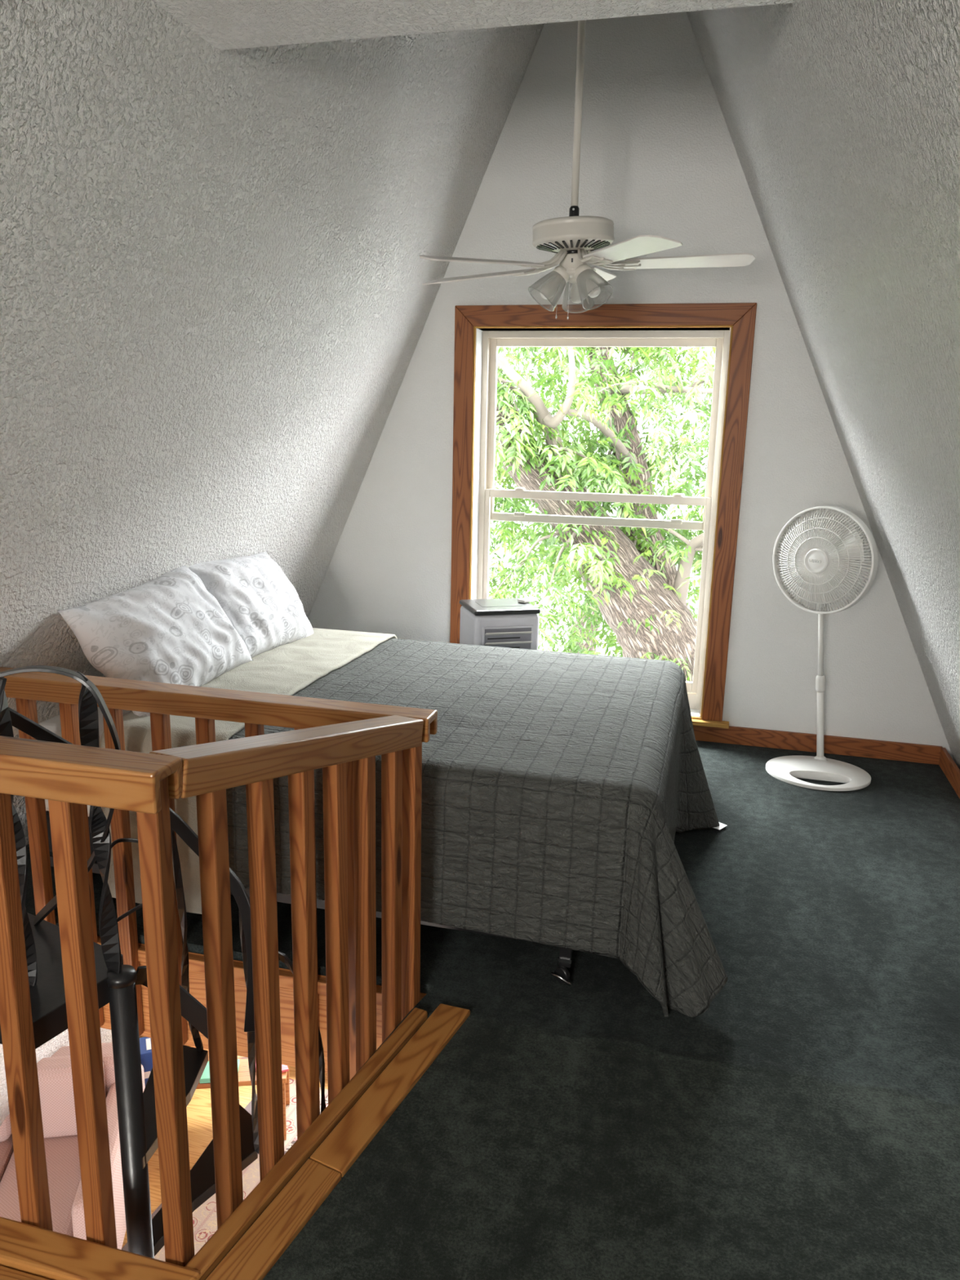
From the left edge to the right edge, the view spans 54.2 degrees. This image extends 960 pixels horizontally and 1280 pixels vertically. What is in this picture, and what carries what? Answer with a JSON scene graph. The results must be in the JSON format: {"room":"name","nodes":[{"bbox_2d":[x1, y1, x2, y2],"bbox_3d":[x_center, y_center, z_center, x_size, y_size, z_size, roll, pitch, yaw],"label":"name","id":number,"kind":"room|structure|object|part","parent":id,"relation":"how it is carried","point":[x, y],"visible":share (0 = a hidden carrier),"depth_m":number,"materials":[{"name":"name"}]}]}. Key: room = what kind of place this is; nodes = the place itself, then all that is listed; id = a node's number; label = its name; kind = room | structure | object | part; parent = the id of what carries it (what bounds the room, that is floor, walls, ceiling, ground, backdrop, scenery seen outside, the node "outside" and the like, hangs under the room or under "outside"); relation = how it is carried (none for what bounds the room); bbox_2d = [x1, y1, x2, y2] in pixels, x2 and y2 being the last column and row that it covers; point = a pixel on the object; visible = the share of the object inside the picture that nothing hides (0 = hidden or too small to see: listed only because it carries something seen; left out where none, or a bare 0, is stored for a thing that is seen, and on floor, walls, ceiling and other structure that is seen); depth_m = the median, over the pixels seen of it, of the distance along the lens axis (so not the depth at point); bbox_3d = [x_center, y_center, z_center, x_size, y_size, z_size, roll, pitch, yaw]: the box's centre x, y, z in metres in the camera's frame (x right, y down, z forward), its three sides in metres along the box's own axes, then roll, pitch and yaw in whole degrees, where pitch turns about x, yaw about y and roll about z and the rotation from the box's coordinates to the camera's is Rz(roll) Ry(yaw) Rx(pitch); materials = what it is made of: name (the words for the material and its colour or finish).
{"room":"attic loft bedroom","nodes":[
{"label":"attic loft bedroom","id":0,"kind":"room"},
{"bbox_2d":[121,1035,328,1248],"bbox_3d":[-0.391,3.667,2.091,6.200,0.100,7.400,5,13,14],"label":"floor","id":1,"kind":"structure","parent":0,"point":[199,1118],"depth_m":5.42,"materials":[{"name":"wood"}]},
{"bbox_2d":[0,1042,145,1249],"bbox_3d":[-2.310,2.559,4.534,1.170,0.760,1.000,-1,13,-9],"label":"sofa","id":2,"kind":"object","parent":1,"relation":"on","point":[54,1072],"visible":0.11,"depth_m":4.63,"materials":[{"name":"pink fabric"}]},
{"bbox_2d":[0,1114,11,1142],"bbox_3d":[-2.639,2.332,4.690,0.560,0.400,0.170,-1,13,-9],"label":"cushion","id":3,"kind":"object","parent":2,"relation":"on","point":[6,1127],"depth_m":4.70,"materials":[{"name":"pink fabric"}]},
{"bbox_2d":[0,1133,13,1182],"bbox_3d":[-2.588,2.677,4.420,0.560,0.170,0.780,-1,13,-9],"label":"seat cushion","id":4,"kind":"object","parent":2,"relation":"on","point":[6,1150],"depth_m":4.67,"materials":[{"name":"pink fabric"}]},
{"bbox_2d":[0,1134,80,1236],"bbox_3d":[-2.090,2.669,4.503,0.430,0.170,0.780,-1,13,-9],"label":"seat cushion","id":5,"kind":"object","parent":2,"relation":"on","point":[62,1153],"depth_m":4.48,"materials":[{"name":"pink fabric"}]},
{"bbox_2d":[36,1055,106,1137],"bbox_3d":[-2.141,2.324,4.773,0.430,0.400,0.170,-1,13,-9],"label":"cushion","id":6,"kind":"object","parent":2,"relation":"on","point":[54,1073],"depth_m":4.69,"materials":[{"name":"pink fabric"}]},
{"bbox_3d":[-2.386,2.429,4.917,1.150,0.560,0.180,-1,13,-9],"label":"frame","id":7,"kind":"part","parent":2,"relation":"part of","materials":[{"name":"pink fabric"}]},
{"bbox_3d":[-1.808,2.576,4.623,0.150,0.430,1.000,-1,13,-9],"label":"arm","id":8,"kind":"part","parent":2,"relation":"part of"},
{"bbox_2d":[121,1078,328,1262],"bbox_3d":[-0.808,3.184,3.906,2.300,0.010,3.450,6,14,20],"label":"rug","id":9,"kind":"object","parent":1,"relation":"on","point":[204,1217],"visible":0.02,"depth_m":4.98,"materials":[{"name":"beige fabric"}]},
{"bbox_2d":[0,665,325,1258],"bbox_3d":[-0.793,1.760,2.241,0.955,3.531,0.939,13,17,40],"label":"stair","id":10,"kind":"structure","parent":9,"relation":"on","point":[116,981],"depth_m":2.04,"materials":[{"name":"black metal"}]},
{"bbox_3d":[-0.884,0.356,1.996,0.273,0.689,0.310,-2,13,-14],"label":"handrail","id":11,"kind":"part","parent":10,"relation":"part of","materials":[{"name":"black metal"}]},
{"bbox_3d":[-1.059,0.728,2.000,0.512,0.060,0.391,9,15,29],"label":"landing plate","id":12,"kind":"part","parent":10,"relation":"part of","materials":[{"name":"black metal"}]},
{"bbox_3d":[-0.841,0.452,2.064,0.693,0.832,0.234,0,13,-7],"label":"handrail","id":13,"kind":"part","parent":10,"relation":"part of","materials":[{"name":"black metal"}]},
{"bbox_2d":[191,1046,289,1139],"bbox_3d":[-1.556,2.613,5.388,0.900,0.404,0.340,0,13,-8],"label":"side table","id":14,"kind":"object","parent":9,"relation":"on","point":[244,1078],"visible":0.23,"depth_m":5.29,"materials":[{"name":"brown wood"}]},
{"bbox_2d":[139,1036,152,1085],"bbox_3d":[-1.829,2.333,5.191,0.115,0.216,0.152,-4,14,-21],"label":"storage box","id":15,"kind":"object","parent":14,"relation":"on","point":[145,1046],"visible":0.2,"depth_m":5.12,"materials":[{"name":"blue paper"}]},
{"bbox_2d":[199,1058,239,1083],"bbox_3d":[-1.460,2.420,5.262,0.200,0.030,0.150,0,13,-8],"label":"book","id":16,"kind":"object","parent":14,"relation":"on","point":[205,1078],"visible":0.34,"depth_m":5.21,"materials":[{"name":"green paper"}]},
{"bbox_2d":[255,1064,288,1072],"bbox_3d":[-1.199,2.414,5.347,0.170,0.015,0.200,-5,14,-24],"label":"book","id":17,"kind":"object","parent":14,"relation":"on","point":[284,1068],"visible":0.2,"depth_m":5.29,"materials":[{"name":"paper"}]},
{"bbox_3d":[-1.121,2.657,5.306,0.040,0.374,0.040,0,13,-8],"label":"leg","id":18,"kind":"part","parent":14,"relation":"part of","materials":[{"name":"brown wood"}]},
{"bbox_3d":[-1.157,2.593,5.581,0.040,0.374,0.040,0,13,-8],"label":"leg","id":19,"kind":"part","parent":14,"relation":"part of","materials":[{"name":"brown wood"}]},
{"bbox_2d":[97,936,426,995],"bbox_3d":[-0.409,1.406,1.589,4.060,0.250,7.400,5,13,14],"label":"ceiling","id":20,"kind":"structure","parent":0,"point":[97,936],"depth_m":2.86,"materials":[{"name":"brown wood"}]},
{"bbox_2d":[0,0,544,1126],"bbox_3d":[-1.877,0.434,1.783,3.099,6.834,7.840,5,13,14],"label":"wall","id":21,"kind":"structure","parent":0,"point":[215,307],"depth_m":2.96,"materials":[{"name":"paint"}]},
{"bbox_2d":[0,1265,49,1279],"bbox_3d":[-1.428,1.171,1.816,1.743,0.026,0.176,5,13,14],"label":"trim","id":22,"kind":"structure","parent":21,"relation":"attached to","point":[6,1273],"depth_m":1.75,"materials":[{"name":"brown wood"}]},
{"bbox_2d":[0,1216,200,1279],"bbox_3d":[-1.384,1.141,1.940,1.764,0.046,0.090,5,13,14],"label":"trim","id":23,"kind":"structure","parent":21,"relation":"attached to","point":[27,1248],"depth_m":1.77,"materials":[{"name":"brown wood"}]},
{"bbox_2d":[100,961,382,1073],"bbox_3d":[-1.057,1.135,2.971,1.900,0.270,0.020,5,13,14],"label":"trim","id":24,"kind":"structure","parent":21,"relation":"attached to","point":[197,980],"depth_m":2.87,"materials":[{"name":"brown wood"}]},
{"bbox_2d":[97,937,425,1004],"bbox_3d":[-1.001,0.980,2.940,1.799,0.040,0.075,5,13,14],"label":"trim","id":25,"kind":"structure","parent":21,"relation":"attached to","point":[196,962],"depth_m":2.83,"materials":[{"name":"brown wood"}]},
{"bbox_2d":[205,1158,341,1279],"bbox_3d":[-0.544,1.243,1.587,0.088,0.026,0.998,7,14,24],"label":"trim","id":26,"kind":"structure","parent":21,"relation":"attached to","point":[255,1253],"depth_m":1.87,"materials":[{"name":"brown wood"}]},
{"bbox_2d":[184,1007,427,1279],"bbox_3d":[-0.356,1.122,2.155,0.041,0.052,0.930,7,14,24],"label":"trim","id":27,"kind":"structure","parent":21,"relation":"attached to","point":[206,1259],"depth_m":2.05,"materials":[{"name":"brown wood"}]},
{"bbox_2d":[310,1003,470,1177],"bbox_3d":[-0.201,1.085,2.311,0.088,0.026,0.640,7,14,24],"label":"trim","id":28,"kind":"structure","parent":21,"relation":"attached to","point":[343,1146],"depth_m":2.25,"materials":[{"name":"brown wood"}]},
{"bbox_2d":[151,0,795,50],"bbox_3d":[-0.621,-1.001,-0.133,1.528,0.120,5.060,5,13,14],"label":"ceiling","id":29,"kind":"structure","parent":0,"point":[225,24],"depth_m":2.20,"materials":[{"name":"paint"}]},
{"bbox_2d":[419,20,755,319],"bbox_3d":[0.378,-2.208,3.329,1.296,2.053,1.240,5,13,14],"label":"ceiling fan","id":30,"kind":"object","parent":29,"relation":"hanging from","point":[572,237],"visible":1,"depth_m":3.38,"materials":[{"name":"white metal"}]},
{"bbox_3d":[-0.007,-1.434,3.707,0.487,0.048,0.132,10,15,33],"label":"blade","id":31,"kind":"part","parent":30,"relation":"part of","materials":[{"name":"white laminate"}]},
{"bbox_3d":[0.004,-1.302,3.223,0.486,0.064,0.134,-9,16,-38],"label":"blade","id":32,"kind":"part","parent":30,"relation":"part of","materials":[{"name":"white laminate"}]},
{"bbox_3d":[0.246,-1.292,3.460,0.137,0.142,0.121,5,13,14],"label":"lamp shade","id":33,"kind":"part","parent":30,"relation":"part of","materials":[{"name":"clear glass"}]},
{"bbox_3d":[0.263,-1.306,3.464,0.082,0.091,0.053,2,13,4],"label":"bulb","id":34,"kind":"part","parent":30,"relation":"part of","materials":[{"name":"white glass"}]},
{"bbox_3d":[0.326,-1.260,3.448,0.005,0.157,0.005,11,16,36],"label":"pull chain","id":35,"kind":"part","parent":30,"relation":"part of","materials":[{"name":"metal"}]},
{"bbox_3d":[0.369,-1.330,3.563,0.054,0.093,0.080,5,13,14],"label":"bulb","id":36,"kind":"part","parent":30,"relation":"part of","materials":[{"name":"white glass"}]},
{"bbox_3d":[0.373,-1.321,3.578,0.121,0.142,0.138,5,13,14],"label":"lamp shade","id":37,"kind":"part","parent":30,"relation":"part of","materials":[{"name":"clear glass"}]},
{"bbox_3d":[0.362,-2.376,3.236,0.027,1.685,0.027,5,13,14],"label":"down rod","id":38,"kind":"part","parent":30,"relation":"part of","materials":[{"name":"white metal"}]},
{"bbox_3d":[0.403,-1.297,3.424,0.083,0.091,0.053,10,15,32],"label":"bulb","id":39,"kind":"part","parent":30,"relation":"part of","materials":[{"name":"white glass"}]},
{"bbox_3d":[0.413,-1.281,3.412,0.136,0.142,0.124,5,13,14],"label":"lamp shade","id":40,"kind":"part","parent":30,"relation":"part of","materials":[{"name":"clear glass"}]},
{"bbox_3d":[0.473,-1.498,3.861,0.132,0.060,0.490,5,13,14],"label":"blade","id":41,"kind":"part","parent":30,"relation":"part of","materials":[{"name":"white laminate"}]},
{"bbox_3d":[0.488,-1.280,3.078,0.135,0.032,0.487,-3,14,-19],"label":"blade","id":42,"kind":"part","parent":30,"relation":"part of","materials":[{"name":"white laminate"}]},
{"bbox_3d":[0.773,-1.403,3.477,0.486,0.051,0.135,1,13,-1],"label":"blade","id":43,"kind":"part","parent":30,"relation":"part of","materials":[{"name":"white laminate"}]},
{"bbox_2d":[25,740,959,1279],"bbox_3d":[-0.396,1.270,1.555,3.920,0.030,7.400,5,13,14],"label":"floor","id":44,"kind":"structure","parent":0,"point":[805,1124],"depth_m":2.31,"materials":[{"name":"green carpet"}]},
{"bbox_2d":[0,735,195,1266],"bbox_3d":[-1.181,0.778,1.874,1.333,1.272,0.088,5,13,14],"label":"stair railing","id":45,"kind":"object","parent":44,"relation":"attached to","point":[69,776],"visible":1,"depth_m":1.70,"materials":[{"name":"brown wood"}]},
{"bbox_3d":[-1.168,0.194,1.739,1.333,0.072,0.088,5,13,14],"label":"handrail","id":46,"kind":"part","parent":45,"relation":"part of","materials":[{"name":"brown wood"}]},
{"bbox_2d":[0,666,437,1080],"bbox_3d":[-0.809,0.709,2.773,1.390,1.161,0.088,5,13,14],"label":"stair railing","id":47,"kind":"object","parent":44,"relation":"attached to","point":[162,700],"visible":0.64,"depth_m":2.69,"materials":[{"name":"brown wood"}]},
{"bbox_3d":[-0.797,0.175,2.651,1.390,0.066,0.088,5,13,14],"label":"handrail","id":48,"kind":"part","parent":47,"relation":"part of","materials":[{"name":"brown wood"}]},
{"bbox_2d":[149,715,423,1229],"bbox_3d":[-0.372,0.737,2.170,0.088,1.276,0.913,7,14,24],"label":"stair railing","id":49,"kind":"object","parent":44,"relation":"attached to","point":[208,769],"visible":0.68,"depth_m":2.07,"materials":[{"name":"brown wood"}]},
{"bbox_3d":[-0.368,0.235,2.039,0.088,0.070,0.885,7,3,24],"label":"handrail","id":50,"kind":"part","parent":49,"relation":"part of","materials":[{"name":"brown wood"}]},
{"bbox_2d":[49,854,572,986],"bbox_3d":[-0.351,0.716,3.600,1.900,0.135,1.519,5,13,14],"label":"frame","id":51,"kind":"object","parent":44,"relation":"on","point":[562,974],"visible":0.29,"depth_m":2.79,"materials":[{"name":"black metal"}]},
{"bbox_2d":[45,810,93,855],"bbox_3d":[-0.337,0.570,3.611,1.980,0.145,1.470,5,13,14],"label":"box spring","id":52,"kind":"object","parent":51,"relation":"on","point":[47,811],"visible":0.02,"depth_m":3.14,"materials":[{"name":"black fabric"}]},
{"bbox_2d":[39,706,130,816],"bbox_3d":[-0.334,0.346,3.560,2.005,0.310,1.500,5,13,14],"label":"mattress","id":53,"kind":"object","parent":52,"relation":"on","point":[53,724],"visible":0.02,"depth_m":3.08,"materials":[{"name":"white fabric"}]},
{"bbox_2d":[57,565,253,716],"bbox_3d":[-1.117,-0.005,3.341,0.355,0.436,0.781,5,13,14],"label":"pillow","id":54,"kind":"object","parent":53,"relation":"on","point":[168,628],"visible":0.9,"depth_m":3.18,"materials":[{"name":"fabric"}]},
{"bbox_2d":[99,627,396,914],"bbox_3d":[-0.791,0.384,3.685,0.417,0.587,1.674,5,13,14],"label":"sheet","id":55,"kind":"object","parent":53,"relation":"on","point":[288,668],"visible":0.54,"depth_m":3.35,"materials":[{"name":"beige fabric"}]},
{"bbox_2d":[188,551,313,657],"bbox_3d":[-0.966,-0.151,3.977,0.330,0.439,0.742,5,13,14],"label":"pillow","id":56,"kind":"object","parent":53,"relation":"on","point":[264,608],"visible":0.71,"depth_m":3.85,"materials":[{"name":"fabric"}]},
{"bbox_2d":[226,638,727,1017],"bbox_3d":[0.103,0.490,3.481,1.629,0.640,1.827,5,13,14],"label":"quilt","id":57,"kind":"object","parent":53,"relation":"on","point":[557,788],"visible":0.82,"depth_m":2.71,"materials":[{"name":"grey fabric"}]},
{"bbox_3d":[0.234,0.980,2.709,0.064,0.029,0.009,7,14,23],"label":"brake lever","id":58,"kind":"part","parent":51,"relation":"part of","materials":[{"name":"metal"}]},
{"bbox_3d":[0.250,0.916,2.733,0.034,0.070,0.024,5,13,14],"label":"leg","id":59,"kind":"part","parent":51,"relation":"part of","materials":[{"name":"black plastic"}]},
{"bbox_2d":[459,598,540,649],"bbox_3d":[0.088,0.188,4.596,0.326,0.737,0.334,-2,13,-15],"label":"air conditioner","id":60,"kind":"object","parent":44,"relation":"on","point":[509,623],"visible":0.42,"depth_m":4.42,"materials":[{"name":"grey plastic"}]},
{"bbox_2d":[475,600,522,607],"bbox_3d":[0.091,-0.175,4.534,0.200,0.001,0.135,-2,13,-15],"label":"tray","id":61,"kind":"object","parent":60,"relation":"on","point":[478,603],"depth_m":4.52,"materials":[{"name":"white plastic"}]},
{"bbox_3d":[0.092,-0.162,4.529,0.326,0.024,0.306,-2,13,-15],"label":"panel","id":62,"kind":"part","parent":60,"relation":"part of","materials":[{"name":"black plastic"}]},
{"bbox_2d":[484,627,531,649],"bbox_3d":[0.130,0.062,4.426,0.228,0.240,0.001,-2,13,-15],"label":"outlet","id":63,"kind":"object","parent":60,"relation":"attached to","point":[511,637],"depth_m":4.41,"materials":[{"name":"black plastic"}]},
{"bbox_3d":[0.130,0.062,4.426,0.250,0.260,0.008,-2,13,-15],"label":"grille frame","id":64,"kind":"part","parent":60,"relation":"part of","materials":[{"name":"grey plastic"}]},
{"bbox_2d":[517,596,537,603],"bbox_3d":[0.234,-0.198,4.600,0.044,0.020,0.110,13,17,41],"label":"remote control","id":65,"kind":"object","parent":60,"relation":"on","point":[528,599],"visible":1,"depth_m":4.58,"materials":[{"name":"white plastic"}]},
{"bbox_2d":[765,506,878,791],"bbox_3d":[1.610,0.021,4.298,0.468,1.258,0.430,0,13,-6],"label":"pedestal fan","id":66,"kind":"object","parent":44,"relation":"on","point":[824,563],"visible":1,"depth_m":4.24,"materials":[{"name":"white plastic"}]},
{"bbox_3d":[1.468,-0.460,4.272,0.037,0.158,0.175,-10,17,-41],"label":"fan blade","id":67,"kind":"part","parent":66,"relation":"part of","materials":[{"name":"white plastic"}]},
{"bbox_3d":[1.541,-0.243,4.234,0.177,0.167,0.031,9,15,29],"label":"fan blade","id":68,"kind":"part","parent":66,"relation":"part of","materials":[{"name":"white plastic"}]},
{"bbox_2d":[813,755,827,760],"bbox_3d":[1.650,0.573,4.544,0.070,0.027,0.070,5,13,14],"label":"socket","id":69,"kind":"object","parent":66,"relation":"attached to","point":[817,757],"depth_m":4.52,"materials":[{"name":"white plastic"}]},
{"bbox_2d":[776,508,871,611],"bbox_3d":[1.540,-0.357,4.208,0.386,0.463,0.260,5,13,14],"label":"grille","id":70,"kind":"object","parent":66,"relation":"attached to","point":[824,562],"depth_m":4.18,"materials":[{"name":"white plastic"}]},
{"bbox_3d":[1.618,-0.425,4.111,0.042,0.158,0.177,-10,17,-41],"label":"fan blade","id":71,"kind":"part","parent":66,"relation":"part of","materials":[{"name":"white plastic"}]},
{"bbox_2d":[307,11,954,760],"bbox_3d":[0.637,-0.278,4.972,6.200,6.900,0.230,5,13,14],"label":"wall","id":72,"kind":"structure","parent":0,"point":[659,157],"depth_m":4.55,"materials":[{"name":"paint"}]},
{"bbox_2d":[449,302,756,728],"bbox_3d":[0.584,-0.641,4.867,1.534,2.067,0.272,5,13,14],"label":"window","id":73,"kind":"structure","parent":72,"relation":"in","point":[740,317],"depth_m":4.75,"materials":[{"name":"brown wood"}]},
{"bbox_3d":[-0.098,-0.685,4.945,0.100,2.043,0.019,5,13,14],"label":"casing","id":74,"kind":"part","parent":73,"relation":"part of","materials":[{"name":"brown wood"}]},
{"bbox_3d":[0.594,-0.267,5.023,1.224,1.030,0.032,5,13,14],"label":"sash","id":75,"kind":"part","parent":73,"relation":"part of","materials":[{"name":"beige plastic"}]},
{"bbox_3d":[0.621,-1.075,4.874,1.204,0.952,0.032,5,13,14],"label":"sash","id":76,"kind":"part","parent":73,"relation":"part of","materials":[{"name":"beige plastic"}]},
{"bbox_3d":[0.583,-1.581,4.563,1.462,0.100,0.019,5,13,14],"label":"casing","id":77,"kind":"part","parent":73,"relation":"part of","materials":[{"name":"brown wood"}]},
{"bbox_3d":[1.222,-0.580,4.617,0.100,2.043,0.019,5,13,14],"label":"casing","id":78,"kind":"part","parent":73,"relation":"part of","materials":[{"name":"brown wood"}]},
{"bbox_2d":[693,724,942,764],"bbox_3d":[0.605,0.435,5.009,3.428,0.092,0.019,5,13,14],"label":"baseboard","id":79,"kind":"structure","parent":72,"relation":"attached to","point":[840,745],"depth_m":4.72,"materials":[{"name":"brown wood"}]},
{"bbox_2d":[685,0,959,769],"bbox_3d":[1.189,0.677,1.021,3.239,6.834,7.840,5,13,14],"label":"wall","id":80,"kind":"structure","parent":0,"point":[842,117],"depth_m":2.47,"materials":[{"name":"paint"}]},
{"bbox_2d":[938,747,959,798],"bbox_3d":[1.331,1.339,1.153,0.019,0.092,7.280,5,13,14],"label":"baseboard","id":81,"kind":"structure","parent":80,"relation":"attached to","point":[951,771],"depth_m":4.37,"materials":[{"name":"brown wood"}]},
{"label":"outside","id":82,"kind":"structure","parent":0,"visible":0},
{"bbox_2d":[488,468,706,656],"bbox_3d":[15.772,-8.519,60.757,160.000,0.200,113.700,5,13,14],"label":"ground","id":83,"kind":"structure","parent":82,"point":[500,552],"depth_m":32.91,"materials":[{"name":"white"}]},
{"bbox_2d":[568,589,599,653],"bbox_3d":[1.411,0.556,12.988,0.609,3.126,0.443,5,13,14],"label":"tree","id":84,"kind":"object","parent":83,"relation":"on","point":[585,644],"visible":0.06,"depth_m":12.68,"materials":[{"name":"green plant"}]},
{"bbox_2d":[488,346,715,681],"bbox_3d":[1.144,-0.453,9.252,5.988,6.902,4.923,5,13,14],"label":"tree","id":85,"kind":"object","parent":83,"relation":"on","point":[631,576],"visible":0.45,"depth_m":8.03,"materials":[{"name":"green plant"}]}
]}

